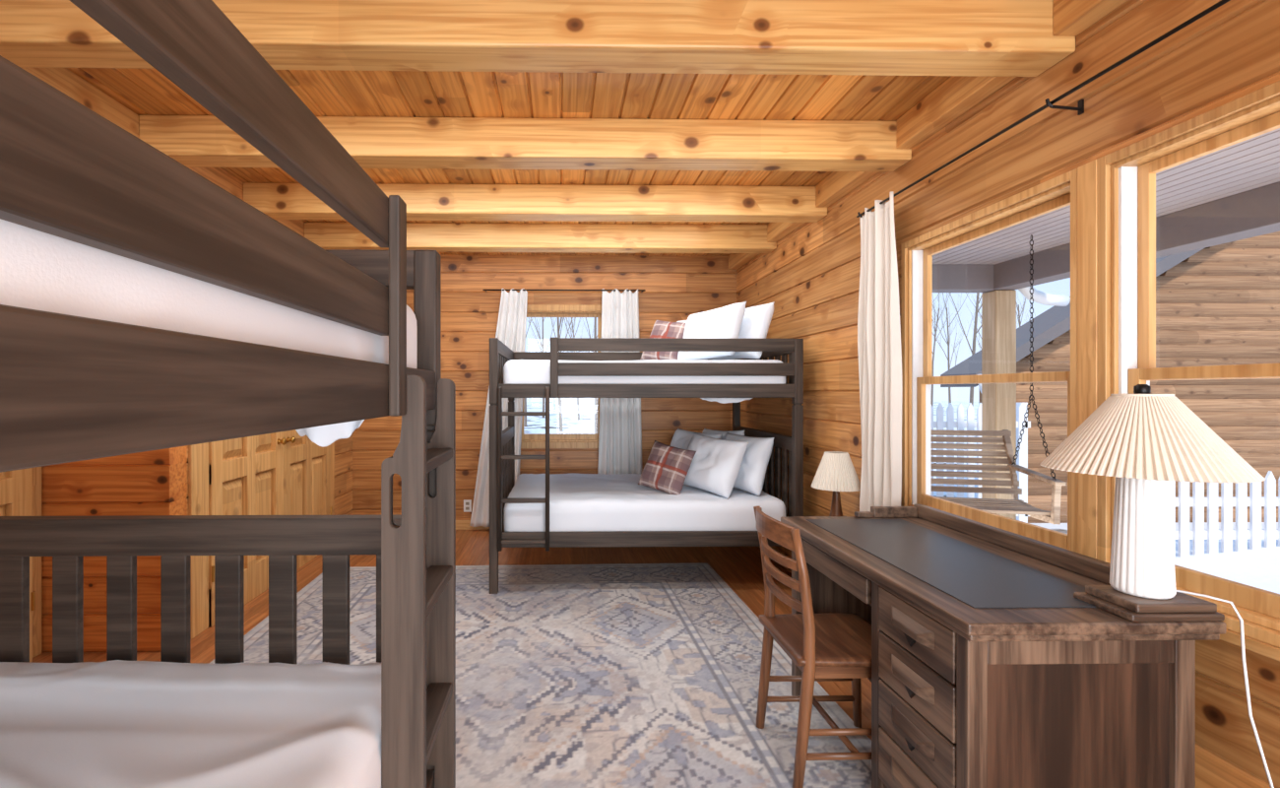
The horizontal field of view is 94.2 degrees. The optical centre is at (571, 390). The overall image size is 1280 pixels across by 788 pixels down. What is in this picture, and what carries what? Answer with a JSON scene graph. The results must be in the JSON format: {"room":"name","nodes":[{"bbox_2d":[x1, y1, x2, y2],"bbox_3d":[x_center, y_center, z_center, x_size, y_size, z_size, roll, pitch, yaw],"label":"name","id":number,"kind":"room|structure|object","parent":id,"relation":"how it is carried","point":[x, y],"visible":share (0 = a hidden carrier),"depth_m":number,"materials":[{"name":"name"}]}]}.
{"room":"dormitory","nodes":[
{"label":"dormitory","id":0,"kind":"room"},
{"bbox_2d":[41,445,187,651],"bbox_3d":[-2.379,-0.090,3.079,0.650,2.840,0.140,0,0,-1],"label":"wall","id":1,"kind":"structure","parent":0,"point":[153,481],"depth_m":3.01,"materials":[{"name":"brown wood"}]},
{"bbox_2d":[20,66,138,137],"bbox_3d":[-2.084,-1.205,0.239,0.160,0.210,5.550,0,0,-1],"label":"trim","id":2,"kind":"structure","parent":1,"relation":"attached to","point":[64,80],"depth_m":2.50,"materials":[{"name":"brown wood"}]},
{"bbox_2d":[187,167,352,514],"bbox_3d":[-2.157,-0.090,4.408,0.160,2.840,2.510,0,0,-1],"label":"wall","id":3,"kind":"structure","parent":0,"point":[219,176],"depth_m":5.28,"materials":[{"name":"brown wood"}]},
{"bbox_2d":[208,431,286,627],"bbox_3d":[-2.035,0.310,3.754,0.102,2.040,0.863,0,0,-1],"label":"door","id":4,"kind":"structure","parent":3,"relation":"in","point":[246,474],"depth_m":3.72,"materials":[{"name":"brown wood"}]},
{"bbox_2d":[188,442,334,639],"bbox_3d":[-2.063,0.245,4.165,0.020,2.170,2.000,0,0,-1],"label":"trim","id":5,"kind":"structure","parent":3,"relation":"attached to","point":[198,454],"depth_m":3.23,"materials":[{"name":"brown wood"}]},
{"bbox_2d":[283,429,331,569],"bbox_3d":[-2.050,0.310,4.616,0.102,2.040,0.863,0,0,-1],"label":"door","id":6,"kind":"structure","parent":3,"relation":"in","point":[306,464],"depth_m":4.56,"materials":[{"name":"brown wood"}]},
{"bbox_2d":[31,529,871,740],"bbox_3d":[-0.504,1.380,1.671,4.550,0.100,8.360,0,0,-1],"label":"floor","id":7,"kind":"structure","parent":0,"point":[739,567],"depth_m":4.55,"materials":[{"name":"brown wood"}]},
{"bbox_2d":[0,0,455,787],"bbox_3d":[-0.999,0.491,0.453,1.467,1.678,2.060,0,0,-1],"label":"bunk bed","id":8,"kind":"object","parent":7,"relation":"on","point":[73,388],"visible":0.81,"depth_m":0.70,"materials":[{"name":"brown wood"}]},
{"bbox_2d":[0,659,381,787],"bbox_3d":[-1.015,0.796,0.459,1.350,0.366,1.925,0,0,-1],"label":"mattress","id":9,"kind":"object","parent":8,"relation":"on","point":[114,723],"visible":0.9,"depth_m":1.11,"materials":[{"name":"white fabric"}]},
{"bbox_2d":[0,218,417,368],"bbox_3d":[-1.014,-0.110,0.462,1.345,0.238,1.924,0,0,-1],"label":"mattress","id":10,"kind":"object","parent":8,"relation":"on","point":[39,270],"visible":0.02,"depth_m":0.48,"materials":[{"name":"white fabric"}]},
{"bbox_2d":[295,419,364,447],"bbox_3d":[-0.553,0.076,1.329,0.220,0.095,0.056,0,0,-1],"label":"sheet","id":11,"kind":"object","parent":8,"relation":"hanging from","point":[322,435],"visible":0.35,"depth_m":1.32,"materials":[{"name":"white fabric"}]},
{"bbox_2d":[208,562,871,787],"bbox_3d":[-0.316,1.323,2.655,2.860,0.009,3.660,0,0,-2],"label":"rug","id":12,"kind":"object","parent":7,"relation":"on","point":[612,674],"visible":0.64,"depth_m":2.69,"materials":[{"name":"grey fabric"}]},
{"bbox_2d":[753,505,871,787],"bbox_3d":[0.921,0.888,2.141,0.464,0.886,0.419,0,0,-1],"label":"chair","id":13,"kind":"object","parent":12,"relation":"on","point":[830,646],"visible":0.88,"depth_m":2.05,"materials":[{"name":"brown wood"}]},
{"bbox_2d":[489,337,803,593],"bbox_3d":[0.481,0.491,4.546,2.060,1.678,1.467,0,0,-1],"label":"bunk bed","id":14,"kind":"object","parent":7,"relation":"on","point":[502,456],"visible":0.77,"depth_m":3.86,"materials":[{"name":"brown wood"}]},
{"bbox_2d":[503,472,785,531],"bbox_3d":[0.480,0.848,4.561,1.901,0.262,1.345,0,0,-1],"label":"mattress","id":15,"kind":"object","parent":14,"relation":"on","point":[578,502],"visible":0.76,"depth_m":3.90,"materials":[{"name":"white fabric"}]},
{"bbox_2d":[638,440,696,494],"bbox_3d":[0.686,0.558,4.273,0.220,0.381,0.396,0,0,-43],"label":"cushion","id":16,"kind":"object","parent":15,"relation":"on","point":[667,467],"visible":0.99,"depth_m":4.21,"materials":[{"name":"fabric"}]},
{"bbox_2d":[670,428,721,448],"bbox_3d":[0.981,0.525,4.896,0.252,0.401,0.572,0,0,-28],"label":"pillow","id":17,"kind":"object","parent":15,"relation":"on","point":[681,438],"visible":0.22,"depth_m":4.94,"materials":[{"name":"white fabric"}]},
{"bbox_2d":[683,432,748,499],"bbox_3d":[1.006,0.525,4.278,0.264,0.417,0.572,0,0,-34],"label":"pillow","id":18,"kind":"object","parent":15,"relation":"on","point":[716,463],"visible":0.81,"depth_m":4.14,"materials":[{"name":"white fabric"}]},
{"bbox_2d":[702,428,744,439],"bbox_3d":[1.222,0.520,4.951,0.231,0.418,0.573,0,0,-22],"label":"pillow","id":19,"kind":"object","parent":15,"relation":"on","point":[705,430],"visible":0.09,"depth_m":4.87,"materials":[{"name":"white fabric"}]},
{"bbox_2d":[723,432,773,495],"bbox_3d":[1.252,0.520,4.323,0.230,0.399,0.546,0,0,-24],"label":"pillow","id":20,"kind":"object","parent":15,"relation":"on","point":[750,478],"visible":0.62,"depth_m":4.12,"materials":[{"name":"white fabric"}]},
{"bbox_2d":[503,359,785,383],"bbox_3d":[0.481,-0.103,4.561,1.897,0.220,1.341,0,0,-1],"label":"mattress","id":21,"kind":"object","parent":14,"relation":"on","point":[515,371],"visible":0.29,"depth_m":3.89,"materials":[{"name":"white fabric"}]},
{"bbox_2d":[640,320,685,359],"bbox_3d":[0.740,-0.382,4.573,0.416,0.381,0.213,0,0,40],"label":"cushion","id":22,"kind":"object","parent":21,"relation":"on","point":[661,329],"visible":0.56,"depth_m":4.53,"materials":[{"name":"fabric"}]},
{"bbox_2d":[677,301,746,359],"bbox_3d":[1.008,-0.415,4.280,0.253,0.425,0.566,0,0,-36],"label":"pillow","id":23,"kind":"object","parent":21,"relation":"on","point":[725,322],"visible":0.77,"depth_m":4.17,"materials":[{"name":"white fabric"}]},
{"bbox_2d":[713,301,774,359],"bbox_3d":[1.249,-0.420,4.322,0.229,0.399,0.542,0,0,-20],"label":"pillow","id":24,"kind":"object","parent":21,"relation":"on","point":[756,320],"visible":0.49,"depth_m":4.12,"materials":[{"name":"white fabric"}]},
{"bbox_2d":[700,397,752,403],"bbox_3d":[1.031,0.056,3.947,0.421,0.056,0.055,0,0,-1],"label":"sheet","id":25,"kind":"object","parent":14,"relation":"hanging from","point":[720,400],"visible":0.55,"depth_m":3.94,"materials":[{"name":"white fabric"}]},
{"bbox_2d":[780,503,1226,787],"bbox_3d":[1.250,0.915,2.017,0.630,0.830,1.210,0,0,-1],"label":"desk","id":26,"kind":"object","parent":7,"relation":"on","point":[1000,658],"visible":0.94,"depth_m":1.48,"materials":[{"name":"brown wood"}]},
{"bbox_2d":[1039,384,1274,787],"bbox_3d":[1.474,0.569,1.507,0.440,1.173,0.409,0,0,12],"label":"table lamp","id":27,"kind":"object","parent":26,"relation":"on","point":[1147,441],"visible":1,"depth_m":1.46,"materials":[{"name":"beige fabric"}]},
{"bbox_3d":[1.448,1.030,3.306,0.330,0.600,0.310,0,0,-1],"label":"nightstand","id":28,"kind":"object","parent":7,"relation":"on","visible":0},
{"bbox_2d":[810,450,860,515],"bbox_3d":[1.478,0.536,3.296,0.265,0.388,0.265,0,0,-1],"label":"table lamp","id":29,"kind":"object","parent":28,"relation":"on","point":[836,473],"visible":1,"depth_m":3.23,"materials":[{"name":"beige fabric"}]},
{"bbox_2d":[66,67,951,255],"bbox_3d":[-0.504,-1.360,1.671,4.550,0.100,8.360,0,0,-1],"label":"ceiling","id":30,"kind":"structure","parent":0,"point":[145,92],"depth_m":2.67,"materials":[{"name":"brown wood"}]},
{"bbox_2d":[351,254,736,519],"bbox_3d":[-0.330,-0.090,5.745,3.860,2.840,0.100,0,0,-1],"label":"wall","id":31,"kind":"structure","parent":0,"point":[676,288],"depth_m":5.70,"materials":[{"name":"brown wood"}]},
{"bbox_2d":[463,499,471,511],"bbox_3d":[-0.999,1.103,5.678,0.074,0.115,0.010,0,0,-1],"label":"electrical outlet","id":32,"kind":"object","parent":31,"relation":"attached to","point":[467,502],"visible":1,"depth_m":5.68,"materials":[{"name":"white plastic"}]},
{"bbox_2d":[455,519,489,529],"bbox_3d":[-0.249,1.285,5.688,3.700,0.090,0.018,0,0,-1],"label":"baseboard","id":33,"kind":"structure","parent":31,"relation":"attached to","point":[460,524],"depth_m":5.67,"materials":[{"name":"brown wood"}]},
{"bbox_2d":[520,304,601,447],"bbox_3d":[-0.100,-0.140,5.738,0.960,1.380,0.122,0,0,-1],"label":"window","id":34,"kind":"structure","parent":31,"relation":"in","point":[529,440],"depth_m":5.70,"materials":[{"name":"brown wood"}]},
{"bbox_2d":[482,289,645,292],"bbox_3d":[-0.069,-0.955,5.646,1.540,0.013,0.107,0,0,-1],"label":"curtain rod","id":35,"kind":"object","parent":31,"relation":"attached to","point":[641,290],"visible":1,"depth_m":5.60,"materials":[{"name":"black metal"}]},
{"bbox_2d":[469,288,527,526],"bbox_3d":[-0.687,0.155,5.587,0.550,2.250,0.064,0,0,-1],"label":"curtain","id":36,"kind":"object","parent":35,"relation":"hanging from","point":[512,314],"visible":0.47,"depth_m":5.58,"materials":[{"name":"white fabric"}]},
{"bbox_2d":[597,288,642,474],"bbox_3d":[0.463,0.005,5.610,0.430,1.950,0.067,0,0,-1],"label":"curtain","id":37,"kind":"object","parent":35,"relation":"hanging from","point":[620,425],"visible":0.63,"depth_m":5.60,"materials":[{"name":"white fabric"}]},
{"bbox_2d":[736,0,1279,787],"bbox_3d":[1.720,-0.090,1.710,0.100,2.840,8.360,0,0,-1],"label":"wall","id":38,"kind":"structure","parent":0,"point":[1231,52],"depth_m":2.09,"materials":[{"name":"brown wood"}]},
{"bbox_2d":[138,115,911,171],"bbox_3d":[-0.201,-1.215,2.909,3.700,0.190,0.165,0,0,-1],"label":"beam","id":39,"kind":"structure","parent":38,"relation":"attached to","point":[193,141],"depth_m":2.84,"materials":[{"name":"brown wood"}]},
{"bbox_2d":[243,182,827,222],"bbox_3d":[-0.217,-1.215,3.819,3.700,0.190,0.165,0,0,-1],"label":"beam","id":40,"kind":"structure","parent":38,"relation":"attached to","point":[279,201],"depth_m":3.75,"materials":[{"name":"brown wood"}]},
{"bbox_2d":[0,0,1075,76],"bbox_3d":[-0.510,-1.215,1.994,4.350,0.190,0.165,0,0,-1],"label":"beam","id":41,"kind":"structure","parent":38,"relation":"attached to","point":[864,37],"depth_m":1.94,"materials":[{"name":"brown wood"}]},
{"bbox_2d":[304,222,776,253],"bbox_3d":[-0.232,-1.215,4.699,3.700,0.190,0.165,0,0,-1],"label":"beam","id":42,"kind":"structure","parent":38,"relation":"attached to","point":[440,237],"depth_m":4.62,"materials":[{"name":"brown wood"}]},
{"bbox_2d":[759,546,791,572],"bbox_3d":[1.663,1.285,1.629,0.018,0.090,8.200,0,0,-1],"label":"baseboard","id":43,"kind":"structure","parent":38,"relation":"attached to","point":[773,547],"depth_m":4.52,"materials":[{"name":"brown wood"}]},
{"bbox_2d":[728,0,1127,269],"bbox_3d":[1.632,-1.240,1.629,0.080,0.140,8.200,0,0,-1],"label":"trim","id":44,"kind":"structure","parent":38,"relation":"attached to","point":[957,95],"depth_m":2.54,"materials":[{"name":"brown wood"}]},
{"bbox_2d":[932,263,993,292],"bbox_3d":[2.749,-1.000,5.259,1.920,0.220,0.180,0,0,-1],"label":"beam","id":45,"kind":"structure","parent":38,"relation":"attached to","point":[945,278],"depth_m":5.18,"materials":[{"name":"paint"}]},
{"bbox_2d":[901,168,1077,552],"bbox_3d":[1.697,-0.065,2.430,0.122,1.330,1.000,0,0,-1],"label":"window","id":46,"kind":"structure","parent":38,"relation":"in","point":[917,260],"depth_m":2.58,"materials":[{"name":"brown wood"}]},
{"bbox_2d":[856,0,1230,217],"bbox_3d":[1.613,-0.929,1.558,0.120,0.048,3.260,0,0,-1],"label":"curtain rod","id":47,"kind":"object","parent":38,"relation":"attached to","point":[1080,103],"visible":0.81,"depth_m":1.91,"materials":[{"name":"black metal"}]},
{"bbox_2d":[857,191,901,511],"bbox_3d":[1.551,0.155,2.964,0.079,2.230,0.378,0,0,-1],"label":"curtain","id":48,"kind":"object","parent":47,"relation":"hanging from","point":[879,351],"visible":0.7,"depth_m":2.95,"materials":[{"name":"fabric"}]},
{"bbox_2d":[1077,159,1097,559],"bbox_3d":[1.661,-0.065,1.894,0.020,1.330,0.070,0,0,-1],"label":"trim","id":49,"kind":"structure","parent":38,"relation":"attached to","point":[1087,173],"depth_m":1.89,"materials":[{"name":"brown wood"}]},
{"bbox_2d":[1097,80,1279,647],"bbox_3d":[1.716,-0.065,1.360,0.122,1.330,1.000,0,0,-1],"label":"window","id":50,"kind":"structure","parent":38,"relation":"in","point":[1126,188],"depth_m":1.77,"materials":[{"name":"brown wood"}]},
{"bbox_2d":[1219,629,1279,661],"bbox_3d":[1.652,0.615,1.894,0.030,0.030,2.130,0,0,-1],"label":"trim","id":51,"kind":"structure","parent":38,"relation":"attached to","point":[1254,645],"depth_m":1.42,"materials":[{"name":"brown wood"}]},
{"bbox_2d":[932,128,1279,264],"bbox_3d":[3.014,-1.140,1.503,2.320,0.060,7.900,0,0,-1],"label":"ceiling","id":52,"kind":"structure","parent":0,"point":[1253,162],"depth_m":3.30,"materials":[{"name":"paint"}]},
{"bbox_2d":[930,234,1066,523],"bbox_3d":[2.844,-0.111,4.273,0.880,1.981,0.752,0,0,13],"label":"swing","id":53,"kind":"object","parent":52,"relation":"hanging from","point":[1014,505],"visible":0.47,"depth_m":4.45,"materials":[{"name":"brown wood"}]},
{"bbox_2d":[983,181,1279,292],"bbox_3d":[3.875,-1.000,1.468,0.200,0.220,7.800,0,0,-1],"label":"beam","id":54,"kind":"structure","parent":52,"relation":"attached to","point":[1255,212],"depth_m":3.57,"materials":[{"name":"paint"}]},
{"bbox_2d":[1018,286,1070,306],"bbox_3d":[4.147,-0.914,5.223,0.451,0.326,0.100,0,0,-1],"label":"downspout","id":55,"kind":"object","parent":54,"relation":"attached to","point":[1039,296],"visible":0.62,"depth_m":5.18,"materials":[{"name":"white plastic"}]},
{"bbox_3d":[2.939,1.410,1.502,2.170,0.080,7.900,0,0,-1],"label":"floor","id":56,"kind":"structure","parent":0,"visible":0},
{"bbox_2d":[981,290,1016,518],"bbox_3d":[3.809,0.260,5.267,0.180,2.290,0.180,0,0,-1],"label":"porch post","id":57,"kind":"object","parent":56,"relation":"on","point":[998,307],"visible":0.56,"depth_m":5.18,"materials":[{"name":"brown wood"}]},
{"bbox_3d":[-2.736,-0.090,0.297,0.160,2.840,5.690,0,0,-1],"label":"wall","id":58,"kind":"structure","parent":0,"visible":0},
{"bbox_2d":[0,467,35,662],"bbox_3d":[-2.641,0.310,2.456,0.102,2.040,0.903,0,0,-1],"label":"door","id":59,"kind":"structure","parent":58,"relation":"in","point":[16,486],"depth_m":2.84,"materials":[{"name":"brown wood"}]},
{"bbox_2d":[32,466,41,657],"bbox_3d":[-2.683,0.255,2.449,0.020,2.150,1.090,0,0,-1],"label":"trim","id":60,"kind":"structure","parent":58,"relation":"attached to","point":[36,472],"depth_m":2.96,"materials":[{"name":"brown wood"}]},
{"label":"outside","id":61,"kind":"structure","parent":0,"visible":0},
{"bbox_2d":[523,401,1278,533],"bbox_3d":[4.388,1.630,35.082,130.000,0.001,110.000,0,0,-1],"label":"ground","id":62,"kind":"structure","parent":61,"point":[570,422],"depth_m":32.08,"materials":[{"name":"white snow"}]},
{"bbox_2d":[523,319,532,426],"bbox_3d":[-2.412,-2.944,26.936,2.055,9.194,2.479,0,0,-26],"label":"tree","id":63,"kind":"object","parent":62,"relation":"on","point":[525,399],"visible":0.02,"depth_m":26.91,"materials":[{"name":"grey plant"}]},
{"bbox_2d":[526,317,556,417],"bbox_3d":[-1.832,-3.416,36.418,2.270,10.145,2.367,0,0,-32],"label":"tree","id":64,"kind":"object","parent":62,"relation":"on","point":[542,347],"visible":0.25,"depth_m":36.20,"materials":[{"name":"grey plant"}]},
{"bbox_2d":[550,317,575,431],"bbox_3d":[-0.570,-3.015,23.602,2.090,9.342,2.180,0,0,4],"label":"tree","id":65,"kind":"object","parent":62,"relation":"on","point":[561,318],"visible":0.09,"depth_m":23.91,"materials":[{"name":"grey plant"}]},
{"bbox_2d":[564,317,582,420],"bbox_3d":[-0.016,-2.222,33.230,1.751,7.752,2.218,0,0,-33],"label":"tree","id":66,"kind":"object","parent":62,"relation":"on","point":[572,326],"visible":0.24,"depth_m":33.02,"materials":[{"name":"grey plant"}]},
{"bbox_2d":[582,317,597,433],"bbox_3d":[0.996,-2.495,21.524,1.874,8.298,2.374,0,0,41],"label":"tree","id":67,"kind":"object","parent":62,"relation":"on","point":[595,326],"visible":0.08,"depth_m":21.02,"materials":[{"name":"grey plant"}]},
{"bbox_2d":[930,292,951,405],"bbox_3d":[22.833,-3.179,36.909,2.160,9.664,2.605,0,0,39],"label":"tree","id":68,"kind":"object","parent":62,"relation":"on","point":[934,327],"visible":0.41,"depth_m":37.09,"materials":[{"name":"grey plant"}]},
{"bbox_2d":[932,292,967,404],"bbox_3d":[18.766,-2.372,29.741,1.945,8.052,1.597,0,0,-18],"label":"tree","id":69,"kind":"object","parent":62,"relation":"on","point":[946,317],"visible":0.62,"depth_m":29.47,"materials":[{"name":"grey plant"}]},
{"bbox_2d":[948,292,983,406],"bbox_3d":[14.998,-2.747,21.320,2.519,8.802,1.988,0,0,44],"label":"tree","id":70,"kind":"object","parent":62,"relation":"on","point":[978,293],"visible":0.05,"depth_m":21.45,"materials":[{"name":"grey plant"}]},
{"bbox_2d":[965,292,981,349],"bbox_3d":[27.756,-3.127,39.696,1.897,9.562,2.309,0,0,-34],"label":"tree","id":71,"kind":"object","parent":62,"relation":"on","point":[966,292],"visible":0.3,"depth_m":40.09,"materials":[{"name":"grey plant"}]},
{"bbox_2d":[930,402,1030,522],"bbox_3d":[4.133,0.905,6.623,2.015,1.550,0.100,0,0,-1],"label":"picket fence","id":72,"kind":"object","parent":62,"relation":"on","point":[1022,459],"visible":0.2,"depth_m":6.58,"materials":[{"name":"white paint"}]},
{"bbox_2d":[1016,297,1035,326],"bbox_3d":[18.416,-1.983,24.386,1.697,7.276,1.628,0,0,35],"label":"tree","id":73,"kind":"object","parent":62,"relation":"on","point":[1019,314],"visible":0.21,"depth_m":24.36,"materials":[{"name":"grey plant"}]},
{"bbox_2d":[940,231,1279,522],"bbox_3d":[8.568,-1.570,7.336,7.610,6.400,0.728,0,0,-1],"label":"building","id":74,"kind":"structure","parent":62,"relation":"on","point":[1219,304],"depth_m":7.32,"materials":[{"name":"brown wood"}]},
{"bbox_2d":[1174,538,1279,593],"bbox_3d":[6.031,1.409,4.006,3.800,0.442,3.400,0,0,-1],"label":"snow bank","id":75,"kind":"object","parent":62,"relation":"on","point":[1259,568],"visible":0.27,"depth_m":4.36,"materials":[{"name":"white snow"}]},
{"bbox_2d":[1169,470,1279,558],"bbox_3d":[5.359,1.040,4.694,1.900,0.820,0.100,0,0,-1],"label":"picket fence","id":76,"kind":"object","parent":75,"relation":"on","point":[1242,534],"visible":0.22,"depth_m":4.64,"materials":[{"name":"white paint"}]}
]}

